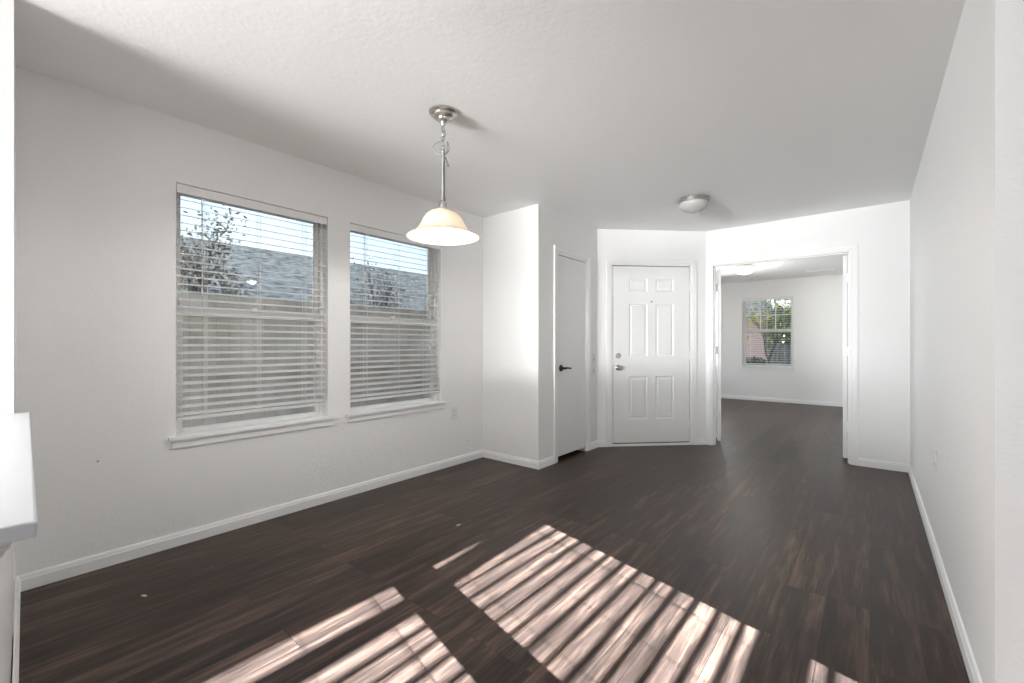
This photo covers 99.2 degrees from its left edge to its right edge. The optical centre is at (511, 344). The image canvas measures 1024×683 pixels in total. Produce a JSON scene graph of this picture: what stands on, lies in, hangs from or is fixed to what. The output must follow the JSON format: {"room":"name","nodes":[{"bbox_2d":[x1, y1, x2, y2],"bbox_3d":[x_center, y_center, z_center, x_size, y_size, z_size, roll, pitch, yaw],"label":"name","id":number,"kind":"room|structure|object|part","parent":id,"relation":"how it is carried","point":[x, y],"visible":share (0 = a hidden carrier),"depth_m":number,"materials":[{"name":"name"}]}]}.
{"room":"empty dining room","nodes":[
{"label":"empty dining room","id":0,"kind":"room"},
{"bbox_2d":[0,0,20,682],"bbox_3d":[-1.579,-0.071,1.298,2.034,2.440,0.143,0,0,42],"label":"wall","id":1,"kind":"structure","parent":0,"point":[7,16],"depth_m":1.60,"materials":[{"name":"paint"}]},
{"bbox_2d":[0,412,37,557],"bbox_3d":[-1.323,0.303,1.060,1.518,0.094,0.210,0,0,42],"label":"ledge","id":2,"kind":"object","parent":1,"relation":"on","point":[18,504],"visible":1,"depth_m":0.81,"materials":[{"name":"white paint"}]},
{"bbox_2d":[16,66,482,575],"bbox_3d":[-3.372,-0.071,0.830,0.150,2.440,12.300,0,0,39],"label":"wall","id":3,"kind":"structure","parent":0,"point":[97,174],"depth_m":2.37,"materials":[{"name":"paint"}]},
{"bbox_2d":[18,449,482,591],"bbox_3d":[-1.293,1.112,3.231,0.014,0.075,3.149,0,0,39],"label":"baseboard","id":4,"kind":"structure","parent":3,"relation":"attached to","point":[41,577],"depth_m":2.60,"materials":[{"name":"white paint"}]},
{"bbox_2d":[168,192,334,448],"bbox_3d":[-1.675,-0.166,2.870,0.182,1.519,0.975,0,0,39],"label":"window","id":5,"kind":"structure","parent":3,"relation":"in","point":[234,430],"depth_m":2.79,"materials":[{"name":"white plastic"}]},
{"bbox_3d":[-1.726,-0.540,2.911,0.025,0.744,0.861,0,0,39],"label":"sash","id":6,"kind":"part","parent":5,"relation":"part of","materials":[{"name":"white plastic"}]},
{"bbox_3d":[-1.704,0.148,2.893,0.028,0.752,0.861,0,0,39],"label":"sash","id":7,"kind":"part","parent":5,"relation":"part of","materials":[{"name":"white plastic"}]},
{"bbox_2d":[176,183,326,420],"bbox_3d":[-1.651,-0.240,2.850,0.078,1.364,0.893,0,0,39],"label":"window blind","id":8,"kind":"object","parent":5,"relation":"attached to","point":[180,188],"visible":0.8,"depth_m":2.80,"materials":[{"name":"white plastic"}]},
{"bbox_3d":[-1.659,0.434,2.856,0.048,0.017,0.887,0,0,39],"label":"rail","id":9,"kind":"part","parent":8,"relation":"part of","materials":[{"name":"white plastic"}]},
{"bbox_3d":[-1.662,-0.222,2.852,0.059,1.308,0.012,0,0,39],"label":"ladder cord","id":10,"kind":"part","parent":8,"relation":"part of","materials":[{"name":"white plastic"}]},
{"bbox_3d":[-1.473,-0.222,3.082,0.059,1.308,0.012,0,0,39],"label":"ladder cord","id":11,"kind":"part","parent":8,"relation":"part of","materials":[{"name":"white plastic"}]},
{"bbox_3d":[-1.372,-0.586,3.149,0.010,0.560,0.008,0,0,39],"label":"lift cord","id":12,"kind":"part","parent":8,"relation":"part of","materials":[{"name":"white fabric"}]},
{"bbox_2d":[346,230,445,422],"bbox_3d":[-0.989,-0.166,3.704,0.182,1.519,0.984,0,0,39],"label":"window","id":13,"kind":"structure","parent":3,"relation":"in","point":[366,412],"depth_m":3.83,"materials":[{"name":"white plastic"}]},
{"bbox_3d":[-1.040,-0.540,3.746,0.025,0.744,0.870,0,0,39],"label":"sash","id":14,"kind":"part","parent":13,"relation":"part of","materials":[{"name":"white plastic"}]},
{"bbox_3d":[-1.018,0.148,3.728,0.028,0.752,0.870,0,0,39],"label":"sash","id":15,"kind":"part","parent":13,"relation":"part of","materials":[{"name":"white plastic"}]},
{"bbox_2d":[350,223,439,401],"bbox_3d":[-0.965,-0.238,3.685,0.078,1.367,0.902,0,0,39],"label":"window blind","id":16,"kind":"object","parent":13,"relation":"attached to","point":[353,227],"visible":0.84,"depth_m":3.63,"materials":[{"name":"white plastic"}]},
{"bbox_3d":[-1.167,-0.220,3.455,0.059,1.311,0.012,0,0,39],"label":"ladder cord","id":17,"kind":"part","parent":16,"relation":"part of","materials":[{"name":"white fabric"}]},
{"bbox_3d":[-0.973,0.437,3.691,0.048,0.017,0.896,0,0,39],"label":"rail","id":18,"kind":"part","parent":16,"relation":"part of","materials":[{"name":"white plastic"}]},
{"bbox_3d":[-0.683,-0.586,3.987,0.010,0.560,0.008,0,0,39],"label":"lift cord","id":19,"kind":"part","parent":16,"relation":"part of","materials":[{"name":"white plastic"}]},
{"bbox_3d":[-1.030,-0.195,3.738,0.075,1.461,0.910,0,0,39],"label":"frame","id":20,"kind":"part","parent":13,"relation":"part of","materials":[{"name":"white plastic"}]},
{"bbox_2d":[452,406,457,418],"bbox_3d":[-0.542,0.653,4.149,0.008,0.115,0.070,0,0,39],"label":"wall outlet","id":21,"kind":"object","parent":3,"relation":"attached to","point":[454,409],"visible":1,"depth_m":4.14,"materials":[{"name":"white plastic"}]},
{"bbox_2d":[14,0,964,283],"bbox_3d":[0.671,-1.361,1.093,6.063,0.140,17.840,0,0,39],"label":"ceiling","id":22,"kind":"structure","parent":0,"point":[598,114],"depth_m":2.17,"materials":[{"name":"white paint"}]},
{"bbox_2d":[406,104,478,245],"bbox_3d":[-0.383,-0.942,2.422,0.398,0.697,0.398,0,0,39],"label":"pendant lamp","id":23,"kind":"object","parent":22,"relation":"hanging from","point":[442,225],"visible":1,"depth_m":2.41,"materials":[{"name":"white glass"}]},
{"bbox_3d":[-0.393,-1.097,2.420,0.092,0.218,0.031,0,0,-3],"label":"cord","id":24,"kind":"part","parent":23,"relation":"part of","materials":[{"name":"silver metal"}]},
{"bbox_3d":[-0.383,-0.669,2.422,0.398,0.151,0.398,0,0,39],"label":"lamp shade","id":25,"kind":"part","parent":23,"relation":"part of","materials":[{"name":"white glass"}]},
{"bbox_3d":[-0.383,-1.143,2.422,0.016,0.141,0.016,0,0,-26],"label":"chain","id":26,"kind":"part","parent":23,"relation":"part of","materials":[{"name":"silver metal"}]},
{"bbox_3d":[-0.383,-0.939,2.422,0.028,0.293,0.028,0,0,39],"label":"rod","id":27,"kind":"part","parent":23,"relation":"part of","materials":[{"name":"silver metal"}]},
{"bbox_2d":[678,195,708,213],"bbox_3d":[1.620,-1.228,3.885,0.256,0.126,0.256,0,0,39],"label":"ceiling light","id":28,"kind":"object","parent":22,"relation":"attached to","point":[691,204],"visible":1,"depth_m":3.80,"materials":[{"name":"white glass"}]},
{"bbox_2d":[735,264,754,274],"bbox_3d":[3.843,-1.217,7.197,0.300,0.148,0.300,0,0,39],"label":"ceiling light","id":29,"kind":"object","parent":22,"relation":"attached to","point":[749,268],"visible":1,"depth_m":7.09,"materials":[{"name":"white glass"}]},
{"bbox_2d":[11,398,969,682],"bbox_3d":[0.671,1.209,1.093,6.063,0.120,17.840,0,0,39],"label":"floor","id":30,"kind":"structure","parent":0,"point":[759,554],"depth_m":2.06,"materials":[{"name":"brown wood"}]},
{"bbox_2d":[483,204,545,460],"bbox_3d":[0.010,-0.071,4.276,0.699,2.440,0.120,0,0,39],"label":"wall","id":31,"kind":"structure","parent":0,"point":[514,241],"depth_m":4.18,"materials":[{"name":"paint"}]},
{"bbox_2d":[483,449,538,469],"bbox_3d":[-0.027,1.112,4.220,0.712,0.075,0.014,0,0,39],"label":"baseboard","id":32,"kind":"structure","parent":31,"relation":"attached to","point":[534,464],"depth_m":4.19,"materials":[{"name":"white paint"}]},
{"bbox_2d":[546,207,596,457],"bbox_3d":[0.590,-0.071,4.526,0.120,2.440,1.002,0,0,39],"label":"wall","id":33,"kind":"structure","parent":0,"point":[564,231],"depth_m":4.35,"materials":[{"name":"paint"}]},
{"bbox_2d":[538,440,597,468],"bbox_3d":[0.599,1.112,4.432,0.014,0.075,1.136,0,0,39],"label":"baseboard","id":34,"kind":"structure","parent":33,"relation":"attached to","point":[548,461],"depth_m":4.13,"materials":[{"name":"white paint"}]},
{"bbox_2d":[554,245,590,462],"bbox_3d":[0.597,0.096,4.489,0.178,2.106,0.692,0,0,39],"label":"door","id":35,"kind":"structure","parent":33,"relation":"in","point":[571,283],"depth_m":4.45,"materials":[{"name":"white paint"}]},
{"bbox_2d":[592,365,594,375],"bbox_3d":[0.907,0.289,4.801,0.022,0.115,0.070,0,0,39],"label":"light switch","id":36,"kind":"object","parent":33,"relation":"attached to","point":[593,366],"visible":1,"depth_m":4.80,"materials":[{"name":"white plastic"}]},
{"bbox_2d":[592,354,594,363],"bbox_3d":[0.907,0.164,4.801,0.022,0.115,0.070,0,0,39],"label":"light switch","id":37,"kind":"object","parent":33,"relation":"attached to","point":[593,355],"visible":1,"depth_m":4.80,"materials":[{"name":"white plastic"}]},
{"bbox_2d":[597,229,705,444],"bbox_3d":[1.583,-0.071,5.007,1.377,2.440,0.140,0,0,-6],"label":"wall","id":38,"kind":"structure","parent":0,"point":[611,243],"depth_m":4.94,"materials":[{"name":"paint"}]},
{"bbox_2d":[606,258,696,446],"bbox_3d":[1.580,0.094,4.973,1.057,2.111,0.206,0,0,-6],"label":"door","id":39,"kind":"structure","parent":38,"relation":"in","point":[648,307],"depth_m":4.94,"materials":[{"name":"white paint"}]},
{"bbox_3d":[1.199,0.264,4.869,0.066,0.066,0.072,0,0,-6],"label":"knob","id":40,"kind":"part","parent":39,"relation":"part of","materials":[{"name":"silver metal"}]},
{"bbox_2d":[598,438,705,446],"bbox_3d":[1.590,1.112,4.930,1.277,0.075,0.014,0,0,-6],"label":"baseboard","id":41,"kind":"structure","parent":38,"relation":"attached to","point":[700,441],"depth_m":4.97,"materials":[{"name":"white paint"}]},
{"bbox_2d":[721,274,842,402],"bbox_3d":[5.310,-0.071,8.729,3.220,2.440,0.150,0,0,39],"label":"wall","id":42,"kind":"structure","parent":0,"point":[817,375],"depth_m":8.43,"materials":[{"name":"paint"}]},
{"bbox_2d":[740,299,795,370],"bbox_3d":[5.172,-0.212,8.821,0.974,1.458,0.182,0,0,39],"label":"window","id":43,"kind":"structure","parent":42,"relation":"in","point":[745,366],"depth_m":8.81,"materials":[{"name":"white plastic"}]},
{"bbox_3d":[5.206,-0.241,8.863,0.900,1.400,0.075,0,0,39],"label":"frame","id":44,"kind":"part","parent":43,"relation":"part of","materials":[{"name":"white plastic"}]},
{"bbox_2d":[742,296,792,364],"bbox_3d":[5.153,-0.264,8.798,0.892,1.346,0.078,0,0,39],"label":"window blind","id":45,"kind":"object","parent":43,"relation":"attached to","point":[788,297],"visible":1,"depth_m":8.83,"materials":[{"name":"white vinyl"}]},
{"bbox_3d":[4.925,-0.246,8.997,0.012,1.290,0.059,0,0,39],"label":"ladder cord","id":46,"kind":"part","parent":45,"relation":"part of","materials":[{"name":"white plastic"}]},
{"bbox_3d":[5.155,-0.246,8.808,0.012,1.290,0.059,0,0,39],"label":"ladder cord","id":47,"kind":"part","parent":45,"relation":"part of","materials":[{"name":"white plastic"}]},
{"bbox_3d":[5.159,0.401,8.805,0.886,0.017,0.048,0,0,39],"label":"rail","id":48,"kind":"part","parent":45,"relation":"part of","materials":[{"name":"white plastic"}]},
{"bbox_3d":[5.214,-0.585,8.872,0.860,0.683,0.025,0,0,39],"label":"sash","id":49,"kind":"part","parent":43,"relation":"part of","materials":[{"name":"white plastic"}]},
{"bbox_3d":[5.196,0.072,8.850,0.860,0.752,0.028,0,0,39],"label":"sash","id":50,"kind":"part","parent":43,"relation":"part of","materials":[{"name":"glass"}]},
{"bbox_2d":[721,394,842,406],"bbox_3d":[5.258,1.112,8.666,2.920,0.075,0.014,0,0,39],"label":"baseboard","id":51,"kind":"structure","parent":42,"relation":"attached to","point":[824,403],"depth_m":8.57,"materials":[{"name":"white paint"}]},
{"bbox_2d":[706,200,909,463],"bbox_3d":[2.922,-0.071,4.500,1.751,2.440,0.115,0,0,39],"label":"wall","id":52,"kind":"structure","parent":0,"point":[881,232],"depth_m":4.07,"materials":[{"name":"paint"}]},
{"bbox_2d":[706,243,857,465],"bbox_3d":[2.937,0.096,4.854,1.452,2.106,0.712,0,0,39],"label":"door frame","id":53,"kind":"structure","parent":52,"relation":"in","point":[713,277],"depth_m":4.61,"materials":[{"name":"white paint"}]},
{"bbox_2d":[858,458,908,472],"bbox_3d":[2.889,1.112,4.444,1.731,0.075,0.014,0,0,39],"label":"baseboard","id":54,"kind":"structure","parent":52,"relation":"attached to","point":[894,466],"depth_m":4.00,"materials":[{"name":"white paint"}]},
{"bbox_2d":[910,0,1023,682],"bbox_3d":[2.555,-0.071,2.579,0.120,2.440,3.550,0,0,39],"label":"wall","id":55,"kind":"structure","parent":0,"point":[967,198],"depth_m":1.48,"materials":[{"name":"paint"}]},
{"bbox_2d":[934,449,936,471],"bbox_3d":[2.292,0.629,2.361,0.008,0.115,0.070,0,0,39],"label":"wall outlet","id":56,"kind":"object","parent":55,"relation":"attached to","point":[935,451],"visible":1,"depth_m":2.34,"materials":[{"name":"white plastic"}]},
{"bbox_2d":[908,464,982,682],"bbox_3d":[2.462,1.112,2.572,0.014,0.075,3.448,0,0,39],"label":"baseboard","id":57,"kind":"structure","parent":55,"relation":"attached to","point":[973,673],"depth_m":1.88,"materials":[{"name":"white paint"}]},
{"label":"outside","id":58,"kind":"structure","parent":0,"visible":0},
{"bbox_3d":[1.798,1.479,17.938,100.000,0.340,110.000,0,0,39],"label":"ground","id":59,"kind":"structure","parent":58,"visible":0},
{"bbox_2d":[181,201,271,296],"bbox_3d":[-5.043,-0.497,7.115,1.928,3.656,1.774,0,0,39],"label":"tree","id":60,"kind":"object","parent":59,"relation":"on","point":[216,231],"visible":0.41,"depth_m":6.94,"materials":[{"name":"green plant"}]},
{"bbox_2d":[181,236,426,310],"bbox_3d":[-5.127,-0.646,13.921,6.340,3.910,33.740,0,0,39],"label":"house","id":61,"kind":"structure","parent":59,"relation":"on","point":[241,250],"depth_m":11.07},
{"bbox_2d":[181,292,428,426],"bbox_3d":[-1.823,0.333,7.919,0.152,1.952,16.169,0,0,39],"label":"wooden fence","id":62,"kind":"object","parent":59,"relation":"on","point":[204,421],"visible":0.16,"depth_m":6.14,"materials":[{"name":"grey wood"}]},
{"bbox_3d":[-1.823,0.314,7.970,0.038,1.570,16.000,0,0,39],"label":"rail","id":63,"kind":"part","parent":62,"relation":"part of","materials":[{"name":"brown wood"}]},
{"bbox_2d":[350,257,414,308],"bbox_3d":[-3.056,-0.252,9.704,2.340,3.173,1.754,0,0,39],"label":"tree","id":64,"kind":"object","parent":59,"relation":"on","point":[387,288],"visible":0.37,"depth_m":9.31,"materials":[{"name":"green plant"}]},
{"bbox_2d":[746,356,766,364],"bbox_3d":[9.246,0.883,16.887,1.644,0.899,1.059,0,0,39],"label":"shrub","id":65,"kind":"object","parent":59,"relation":"on","point":[754,358],"visible":0.16,"depth_m":16.63,"materials":[{"name":"green plant"}]},
{"bbox_2d":[746,300,789,362],"bbox_3d":[10.169,-0.571,22.060,6.440,3.760,7.740,0,0,39],"label":"house","id":66,"kind":"structure","parent":59,"relation":"on","point":[756,347],"depth_m":17.81,"materials":[{"name":"pink brick"}]},
{"bbox_2d":[746,299,790,364],"bbox_3d":[7.639,-0.687,12.348,2.097,4.046,3.006,0,0,-39],"label":"tree","id":67,"kind":"object","parent":59,"relation":"on","point":[778,307],"visible":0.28,"depth_m":12.47,"materials":[{"name":"green plant"}]},
{"bbox_2d":[763,300,790,363],"bbox_3d":[9.496,-0.128,14.944,1.576,2.892,1.478,0,0,39],"label":"tree","id":68,"kind":"object","parent":59,"relation":"on","point":[788,337],"visible":0.2,"depth_m":14.89,"materials":[{"name":"green plant"}]},
{"bbox_2d":[771,344,790,363],"bbox_3d":[9.812,0.648,12.731,3.925,1.322,0.149,0,0,39],"label":"picket fence","id":69,"kind":"object","parent":59,"relation":"on","point":[777,349],"visible":0.05,"depth_m":13.72,"materials":[{"name":"grey wood"}]}
]}

